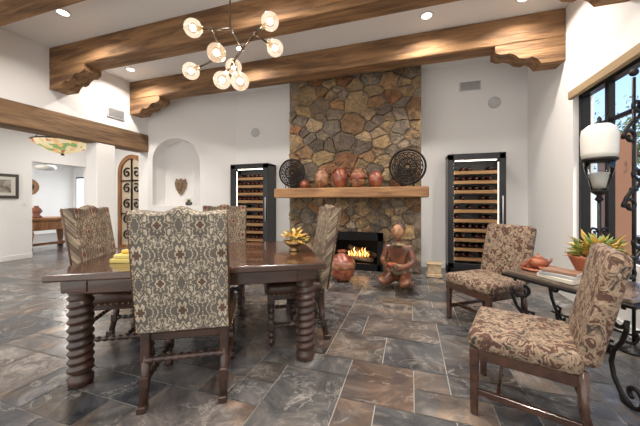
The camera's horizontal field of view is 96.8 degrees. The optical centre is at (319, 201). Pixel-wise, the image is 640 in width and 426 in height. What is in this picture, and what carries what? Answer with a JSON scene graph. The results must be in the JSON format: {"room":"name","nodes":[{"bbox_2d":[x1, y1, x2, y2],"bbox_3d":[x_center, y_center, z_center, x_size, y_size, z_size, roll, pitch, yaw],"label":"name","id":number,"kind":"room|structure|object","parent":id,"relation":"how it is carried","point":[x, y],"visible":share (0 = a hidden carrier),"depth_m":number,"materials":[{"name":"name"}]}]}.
{"room":"dining room","nodes":[
{"label":"dining room","id":0,"kind":"room"},
{"bbox_2d":[0,128,85,256],"bbox_3d":[-6.933,-0.190,4.260,0.200,2.780,7.100,0,0,18],"label":"wall","id":1,"kind":"structure","parent":0,"point":[18,152],"depth_m":5.96,"materials":[{"name":"white paint"}]},
{"bbox_2d":[0,173,18,198],"bbox_3d":[-6.371,-0.320,5.623,0.040,0.500,0.620,0,0,18],"label":"framed picture","id":2,"kind":"object","parent":1,"relation":"attached to","point":[9,183],"visible":1,"depth_m":5.77,"materials":[{"name":"black wood"}]},
{"bbox_2d":[0,253,32,261],"bbox_3d":[-7.065,1.150,3.493,0.015,0.100,5.560,0,0,18],"label":"baseboard","id":3,"kind":"structure","parent":1,"relation":"attached to","point":[28,255],"depth_m":5.89,"materials":[{"name":"white"}]},
{"bbox_2d":[32,162,71,234],"bbox_3d":[-11.667,-0.190,7.187,0.200,2.780,9.800,0,0,18],"label":"wall","id":4,"kind":"structure","parent":0,"point":[54,193],"depth_m":10.99,"materials":[{"name":"white paint"}]},
{"bbox_2d":[32,179,38,194],"bbox_3d":[-10.547,-0.550,10.294,0.045,0.600,0.600,0,0,18],"label":"wall plaque","id":5,"kind":"object","parent":4,"relation":"attached to","point":[35,186],"visible":0.25,"depth_m":10.44,"materials":[{"name":"brown wood"}]},
{"bbox_2d":[0,98,147,152],"bbox_3d":[-4.893,-1.285,3.252,0.320,0.370,6.420,0,0,18],"label":"header beam","id":6,"kind":"structure","parent":0,"point":[17,116],"depth_m":4.74,"materials":[{"name":"brown wood"}]},
{"bbox_2d":[72,167,83,207],"bbox_3d":[-7.636,-0.190,10.939,5.200,2.780,0.200,0,0,18],"label":"wall","id":7,"kind":"structure","parent":0,"point":[76,171],"depth_m":11.60,"materials":[{"name":"white paint"}]},
{"bbox_2d":[76,177,83,207],"bbox_3d":[-9.195,-0.050,11.314,1.500,1.900,0.025,0,0,18],"label":"window","id":8,"kind":"structure","parent":7,"relation":"in","point":[79,180],"depth_m":11.46,"materials":[{"name":"white glass"}]},
{"bbox_2d":[0,27,164,209],"bbox_3d":[-4.790,-0.630,3.575,0.300,3.660,7.100,0,0,18],"label":"wall","id":9,"kind":"structure","parent":0,"point":[24,62],"depth_m":4.78,"materials":[{"name":"white paint"}]},
{"bbox_2d":[107,106,124,120],"bbox_3d":[-3.985,-1.730,5.555,0.025,0.200,0.340,0,0,18],"label":"air vent","id":10,"kind":"object","parent":9,"relation":"in","point":[112,112],"visible":1,"depth_m":5.54,"materials":[{"name":"grey metal"}]},
{"bbox_2d":[86,142,114,240],"bbox_3d":[-4.195,0.050,5.438,0.300,2.300,0.350,0,0,18],"label":"wall column","id":11,"kind":"structure","parent":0,"point":[100,157],"depth_m":5.31,"materials":[{"name":"white paint"}]},
{"bbox_2d":[115,149,138,247],"bbox_3d":[-4.783,-0.190,7.378,2.000,2.780,0.150,0,0,18],"label":"wall","id":12,"kind":"structure","parent":0,"point":[120,154],"depth_m":7.47,"materials":[{"name":"white paint"}]},
{"bbox_2d":[118,155,138,247],"bbox_3d":[-4.817,-0.005,7.274,0.920,2.410,0.060,0,0,18],"label":"door","id":13,"kind":"structure","parent":12,"relation":"in","point":[128,169],"depth_m":7.33,"materials":[{"name":"brown wood"}]},
{"bbox_2d":[148,93,235,211],"bbox_3d":[-2.881,-0.630,6.615,1.879,3.660,0.500,0,0,-8],"label":"wall","id":14,"kind":"structure","parent":0,"point":[197,134],"depth_m":6.42,"materials":[{"name":"white paint"}]},
{"bbox_2d":[175,178,186,194],"bbox_3d":[-3.286,-0.363,6.701,0.276,0.402,0.060,0,0,-7],"label":"wall plaque","id":15,"kind":"object","parent":14,"relation":"attached to","point":[180,185],"visible":1,"depth_m":6.70,"materials":[{"name":"brown metal"}]},
{"bbox_2d":[185,198,191,204],"bbox_3d":[-3.026,-0.012,6.521,0.219,0.184,0.212,0,0,18],"label":"agave","id":16,"kind":"object","parent":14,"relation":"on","point":[188,202],"visible":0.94,"depth_m":6.50,"materials":[{"name":"green plant"}]},
{"bbox_2d":[1,0,569,93],"bbox_3d":[-1.138,-2.520,2.568,7.870,0.120,7.400,0,0,18],"label":"ceiling","id":17,"kind":"structure","parent":0,"point":[90,18],"depth_m":3.98,"materials":[{"name":"white paint"}]},
{"bbox_2d":[0,0,84,26],"bbox_3d":[-1.136,-2.130,2.410,7.370,0.660,0.280,0,0,18],"label":"ceiling beam","id":18,"kind":"structure","parent":17,"relation":"attached to","point":[11,11],"depth_m":3.07,"materials":[{"name":"brown wood"}]},
{"bbox_2d":[54,8,71,17],"bbox_3d":[-3.336,-2.454,3.689,0.180,0.011,0.180,0,0,18],"label":"recessed light","id":19,"kind":"object","parent":17,"relation":"in","point":[61,12],"visible":0.98,"depth_m":3.69,"materials":[{"name":"white"}]},
{"bbox_2d":[125,67,135,71],"bbox_3d":[-3.515,-2.454,5.268,0.180,0.011,0.180,0,0,18],"label":"recessed light","id":20,"kind":"object","parent":17,"relation":"in","point":[129,69],"visible":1,"depth_m":5.26,"materials":[{"name":"white"}]},
{"bbox_2d":[182,0,282,90],"bbox_3d":[-0.739,-1.663,2.338,0.847,1.595,0.476,0,0,18],"label":"chandelier","id":21,"kind":"object","parent":17,"relation":"hanging from","point":[237,74],"visible":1,"depth_m":2.30,"materials":[{"name":"beige glass"}]},
{"bbox_2d":[235,46,245,51],"bbox_3d":[-1.276,-2.454,4.553,0.180,0.011,0.180,0,0,18],"label":"recessed light","id":22,"kind":"object","parent":17,"relation":"in","point":[237,48],"visible":0.68,"depth_m":4.54,"materials":[{"name":"white"}]},
{"bbox_2d":[49,0,629,94],"bbox_3d":[-0.774,-2.130,3.543,7.370,0.660,0.280,0,0,18],"label":"ceiling beam","id":23,"kind":"structure","parent":17,"relation":"attached to","point":[73,66],"depth_m":3.69,"materials":[{"name":"brown wood"}]},
{"bbox_2d":[130,8,565,117],"bbox_3d":[-0.361,-2.130,4.839,7.370,0.660,0.280,0,0,18],"label":"ceiling beam","id":24,"kind":"structure","parent":17,"relation":"attached to","point":[536,41],"depth_m":4.25,"materials":[{"name":"brown wood"}]},
{"bbox_2d":[419,11,433,20],"bbox_3d":[1.407,-2.454,3.750,0.180,0.011,0.180,0,0,18],"label":"recessed light","id":25,"kind":"object","parent":17,"relation":"in","point":[427,15],"visible":1,"depth_m":3.75,"materials":[{"name":"white"}]},
{"bbox_2d":[515,0,527,2],"bbox_3d":[2.455,-2.454,3.415,0.180,0.011,0.180,0,0,18],"label":"recessed light","id":26,"kind":"object","parent":17,"relation":"in","point":[516,1],"visible":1,"depth_m":3.47,"materials":[{"name":"white"}]},
{"bbox_2d":[0,233,639,425],"bbox_3d":[-4.394,1.275,4.866,15.470,0.150,9.800,0,0,18],"label":"floor","id":27,"kind":"structure","parent":0,"point":[393,355],"depth_m":1.99,"materials":[{"name":"grey tile"}]},
{"bbox_2d":[32,216,64,251],"bbox_3d":[-7.099,0.797,7.357,0.900,0.805,1.300,0,0,18],"label":"desk","id":28,"kind":"object","parent":27,"relation":"on","point":[49,222],"visible":0.33,"depth_m":7.15,"materials":[{"name":"brown wood"}]},
{"bbox_2d":[32,206,42,217],"bbox_3d":[-7.080,0.244,7.088,0.240,0.300,0.240,0,0,18],"label":"ceramic jar","id":29,"kind":"object","parent":28,"relation":"on","point":[36,210],"visible":0.84,"depth_m":7.04,"materials":[{"name":"red ceramic"}]},
{"bbox_2d":[59,205,154,354],"bbox_3d":[-1.653,0.611,2.409,0.664,1.177,0.536,0,0,-12],"label":"dining chair","id":30,"kind":"object","parent":27,"relation":"on","point":[88,231],"visible":0.32,"depth_m":2.20,"materials":[{"name":"brown fabric"}]},
{"bbox_2d":[126,206,237,414],"bbox_3d":[-0.844,0.611,1.877,0.536,1.177,0.664,0,0,-12],"label":"dining chair","id":31,"kind":"object","parent":27,"relation":"on","point":[179,256],"visible":1,"depth_m":1.62,"materials":[{"name":"brown fabric"}]},
{"bbox_2d":[41,241,325,388],"bbox_3d":[-0.940,0.820,2.480,1.760,0.760,1.220,0,0,-12],"label":"dining table","id":32,"kind":"object","parent":27,"relation":"on","point":[269,261],"visible":0.73,"depth_m":1.99,"materials":[{"name":"brown wood"}]},
{"bbox_2d":[110,249,128,262],"bbox_3d":[-1.430,0.395,2.100,0.170,0.090,0.120,0,0,1],"label":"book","id":33,"kind":"object","parent":32,"relation":"on","point":[123,257],"visible":0.56,"depth_m":2.04,"materials":[{"name":"yellow paper"}]},
{"bbox_2d":[281,227,309,251],"bbox_3d":[-0.215,0.331,2.569,0.264,0.218,0.274,0,0,-16],"label":"flower bowl","id":34,"kind":"object","parent":32,"relation":"on","point":[293,243],"visible":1,"depth_m":2.52,"materials":[{"name":"gold metal"}]},
{"bbox_2d":[203,204,246,314],"bbox_3d":[-1.131,0.611,3.273,0.536,1.177,0.664,0,0,-12],"label":"dining chair","id":35,"kind":"object","parent":27,"relation":"on","point":[237,214],"visible":0.25,"depth_m":3.49,"materials":[{"name":"brown fabric"}]},
{"bbox_2d":[230,163,275,241],"bbox_3d":[-1.444,0.200,6.100,0.900,2.000,0.395,0,0,18],"label":"wine cabinet","id":36,"kind":"object","parent":27,"relation":"on","point":[252,186],"visible":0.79,"depth_m":6.04,"materials":[{"name":"black metal"}]},
{"bbox_2d":[264,204,341,345],"bbox_3d":[-0.187,0.611,2.671,0.664,1.177,0.536,0,0,-12],"label":"dining chair","id":37,"kind":"object","parent":27,"relation":"on","point":[327,227],"visible":0.73,"depth_m":2.47,"materials":[{"name":"brown fabric"}]},
{"bbox_2d":[331,249,355,281],"bbox_3d":[0.340,0.970,4.353,0.408,0.460,0.408,0,0,18],"label":"urn","id":38,"kind":"object","parent":27,"relation":"on","point":[343,268],"visible":0.9,"depth_m":4.21,"materials":[{"name":"red ceramic"}]},
{"bbox_2d":[289,65,420,272],"bbox_3d":[0.617,-0.630,5.338,2.410,3.660,0.654,0,0,18],"label":"stone fireplace","id":39,"kind":"object","parent":27,"relation":"on","point":[362,120],"visible":0.64,"depth_m":5.07,"materials":[{"name":"brown stone"}]},
{"bbox_2d":[274,186,428,197],"bbox_3d":[0.467,-0.160,4.900,2.630,0.170,0.340,0,0,18],"label":"mantel shelf","id":40,"kind":"object","parent":39,"relation":"attached to","point":[402,191],"visible":1,"depth_m":4.71,"materials":[{"name":"brown wood"}]},
{"bbox_2d":[279,159,304,187],"bbox_3d":[-0.523,-0.527,5.268,0.525,0.555,0.134,0,0,18],"label":"medallion","id":41,"kind":"object","parent":40,"relation":"on","point":[295,175],"visible":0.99,"depth_m":5.26,"materials":[{"name":"black metal"}]},
{"bbox_2d":[300,180,308,187],"bbox_3d":[-0.281,-0.322,5.139,0.170,0.150,0.170,0,0,18],"label":"ceramic vase","id":42,"kind":"object","parent":40,"relation":"on","point":[304,184],"visible":0.91,"depth_m":5.08,"materials":[{"name":"red ceramic"}]},
{"bbox_2d":[315,168,328,187],"bbox_3d":[0.033,-0.417,5.038,0.260,0.340,0.260,0,0,18],"label":"ceramic vase","id":43,"kind":"object","parent":40,"relation":"on","point":[321,177],"visible":0.97,"depth_m":4.95,"materials":[{"name":"beige ceramic"}]},
{"bbox_2d":[331,167,348,187],"bbox_3d":[0.348,-0.422,4.938,0.258,0.350,0.258,0,0,-27],"label":"ceramic vase","id":44,"kind":"object","parent":40,"relation":"on","point":[339,176],"visible":0.93,"depth_m":4.85,"materials":[{"name":"red ceramic"}]},
{"bbox_2d":[349,168,366,186],"bbox_3d":[0.643,-0.407,4.844,0.264,0.320,0.264,0,0,-39],"label":"ceramic vase","id":45,"kind":"object","parent":40,"relation":"on","point":[357,177],"visible":0.94,"depth_m":4.76,"materials":[{"name":"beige ceramic"}]},
{"bbox_2d":[368,171,382,186],"bbox_3d":[0.929,-0.382,4.753,0.250,0.270,0.250,0,0,18],"label":"ceramic vase","id":46,"kind":"object","parent":40,"relation":"on","point":[375,179],"visible":0.94,"depth_m":4.67,"materials":[{"name":"red ceramic"}]},
{"bbox_2d":[389,148,426,185],"bbox_3d":[1.429,-0.562,4.644,0.595,0.625,0.134,0,0,18],"label":"medallion","id":47,"kind":"object","parent":40,"relation":"on","point":[408,170],"visible":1,"depth_m":4.64,"materials":[{"name":"black metal"}]},
{"bbox_2d":[378,220,415,288],"bbox_3d":[1.047,0.709,3.856,0.485,0.920,0.572,0,0,32],"label":"statue","id":48,"kind":"object","parent":27,"relation":"on","point":[399,269],"visible":1,"depth_m":3.82,"materials":[{"name":"ceramic"}]},
{"bbox_2d":[426,261,442,277],"bbox_3d":[1.839,1.085,4.578,0.240,0.230,0.200,0,0,18],"label":"stone pedestal","id":49,"kind":"object","parent":27,"relation":"on","point":[433,267],"visible":1,"depth_m":4.50,"materials":[{"name":"beige stone"}]},
{"bbox_2d":[446,152,505,272],"bbox_3d":[2.610,0.200,4.806,0.850,2.000,0.395,0,0,18],"label":"wine cabinet","id":50,"kind":"object","parent":27,"relation":"on","point":[475,182],"visible":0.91,"depth_m":4.78,"materials":[{"name":"black metal"}]},
{"bbox_2d":[446,223,536,318],"bbox_3d":[1.686,0.716,2.821,0.659,0.968,0.520,0,0,-20],"label":"chair","id":51,"kind":"object","parent":27,"relation":"on","point":[506,246],"visible":0.85,"depth_m":2.80,"materials":[{"name":"fabric"}]},
{"bbox_2d":[468,242,633,425],"bbox_3d":[1.248,0.716,1.625,0.659,0.968,0.520,0,0,36],"label":"chair","id":52,"kind":"object","parent":27,"relation":"on","point":[559,351],"visible":1,"depth_m":1.45,"materials":[{"name":"fabric"}]},
{"bbox_2d":[501,265,639,411],"bbox_3d":[1.910,0.880,2.080,0.595,0.640,0.905,0,0,-19],"label":"side table","id":53,"kind":"object","parent":27,"relation":"on","point":[631,299],"visible":0.51,"depth_m":1.91,"materials":[{"name":"metal"}]},
{"bbox_2d":[520,253,555,271],"bbox_3d":[1.801,0.489,2.340,0.252,0.137,0.250,0,0,-5],"label":"tea set","id":54,"kind":"object","parent":53,"relation":"on","point":[536,263],"visible":0.85,"depth_m":2.31,"materials":[{"name":"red ceramic"}]},
{"bbox_2d":[537,266,582,284],"bbox_3d":[1.741,0.523,2.038,0.192,0.070,0.259,0,0,-19],"label":"book stack","id":55,"kind":"object","parent":53,"relation":"on","point":[567,276],"visible":0.79,"depth_m":1.99,"materials":[{"name":"beige paper"}]},
{"bbox_2d":[562,229,629,270],"bbox_3d":[1.980,0.382,2.033,0.405,0.352,0.362,0,0,18],"label":"succulents","id":56,"kind":"object","parent":53,"relation":"on","point":[578,254],"visible":0.49,"depth_m":2.05,"materials":[{"name":"green plant"}]},
{"bbox_2d":[580,116,619,352],"bbox_3d":[2.300,0.245,2.340,0.236,1.910,0.236,0,0,0],"label":"floor lamp","id":57,"kind":"object","parent":27,"relation":"on","point":[599,141],"visible":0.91,"depth_m":2.30,"materials":[{"name":"white glass"}]},
{"bbox_2d":[619,68,639,356],"bbox_3d":[2.520,0.065,2.280,0.198,2.270,0.198,0,0,-43],"label":"stand","id":58,"kind":"object","parent":27,"relation":"on","point":[633,350],"visible":0.88,"depth_m":2.27,"materials":[{"name":"black metal"}]},
{"bbox_2d":[236,61,527,262],"bbox_3d":[0.909,-0.630,5.693,5.870,3.660,0.200,0,0,18],"label":"wall","id":59,"kind":"structure","parent":0,"point":[453,121],"depth_m":5.16,"materials":[{"name":"white paint"}]},
{"bbox_2d":[251,128,258,136],"bbox_3d":[-1.443,-1.550,6.332,0.200,0.200,0.012,0,0,18],"label":"wall speaker","id":60,"kind":"object","parent":59,"relation":"attached to","point":[255,132],"visible":1,"depth_m":6.33,"materials":[{"name":"grey plastic"}]},
{"bbox_2d":[421,261,445,267],"bbox_3d":[2.677,1.150,5.016,1.690,0.100,0.015,0,0,18],"label":"baseboard","id":61,"kind":"structure","parent":59,"relation":"attached to","point":[423,263],"depth_m":5.24,"materials":[{"name":"white"}]},
{"bbox_2d":[459,80,480,91],"bbox_3d":[2.651,-2.050,5.017,0.340,0.160,0.025,0,0,18],"label":"air vent","id":62,"kind":"object","parent":59,"relation":"in","point":[471,85],"visible":1,"depth_m":5.01,"materials":[{"name":"grey metal"}]},
{"bbox_2d":[488,97,500,107],"bbox_3d":[3.015,-1.720,4.909,0.200,0.200,0.012,0,0,18],"label":"wall speaker","id":63,"kind":"object","parent":59,"relation":"attached to","point":[494,102],"visible":1,"depth_m":4.91,"materials":[{"name":"grey"}]},
{"bbox_2d":[528,0,639,329],"bbox_3d":[2.515,-0.630,1.402,0.200,3.660,7.400,0,0,18],"label":"wall","id":64,"kind":"structure","parent":0,"point":[596,37],"depth_m":3.58,"materials":[{"name":"white paint"}]},
{"bbox_2d":[558,290,639,342],"bbox_3d":[2.380,1.150,1.332,0.015,0.100,7.185,0,0,18],"label":"baseboard","id":65,"kind":"structure","parent":64,"relation":"attached to","point":[567,295],"depth_m":3.40,"materials":[{"name":"white"}]},
{"bbox_2d":[568,43,639,99],"bbox_3d":[2.675,-1.280,2.348,0.050,0.100,2.280,0,0,18],"label":"window header","id":66,"kind":"object","parent":64,"relation":"attached to","point":[633,53],"visible":1,"depth_m":2.75,"materials":[{"name":"brown wood"}]},
{"bbox_2d":[579,57,639,268],"bbox_3d":[2.780,-0.357,2.314,0.140,1.885,2.300,0,0,18],"label":"window","id":67,"kind":"structure","parent":64,"relation":"in","point":[608,83],"depth_m":2.97,"materials":[{"name":"black metal"}]},
{"bbox_3d":[-8.142,-1.640,6.062,7.600,0.120,9.800,0,0,18],"label":"ceiling","id":68,"kind":"structure","parent":0,"visible":0},
{"bbox_2d":[33,164,56,170],"bbox_3d":[-8.365,-1.270,8.653,0.520,0.620,0.520,0,0,18],"label":"pendant lamp","id":69,"kind":"object","parent":68,"relation":"hanging from","point":[44,167],"visible":0.8,"depth_m":8.51,"materials":[{"name":"white glass"}]},
{"bbox_2d":[29,134,86,155],"bbox_3d":[-4.806,-1.227,5.302,0.880,0.714,0.880,0,0,18],"label":"ceiling lamp","id":70,"kind":"object","parent":68,"relation":"attached to","point":[56,145],"visible":0.79,"depth_m":5.07,"materials":[{"name":"multicoloured glass"}]},
{"label":"outside","id":71,"kind":"structure","parent":0,"visible":0},
{"bbox_3d":[12.681,1.325,0.152,19.930,0.150,20.000,0,0,18],"label":"ground","id":72,"kind":"structure","parent":71,"visible":0},
{"bbox_2d":[597,133,636,255],"bbox_3d":[6.201,-0.075,5.946,0.400,2.650,0.500,0,0,18],"label":"pillar","id":73,"kind":"structure","parent":72,"relation":"on","point":[623,179],"depth_m":5.71,"materials":[{"name":"brown paint"}]},
{"bbox_2d":[594,95,639,181],"bbox_3d":[8.109,-1.074,6.329,4.904,4.670,4.179,0,0,-39],"label":"tree","id":74,"kind":"object","parent":72,"relation":"on","point":[628,118],"visible":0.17,"depth_m":6.50,"materials":[{"name":"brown plant"}]}
]}

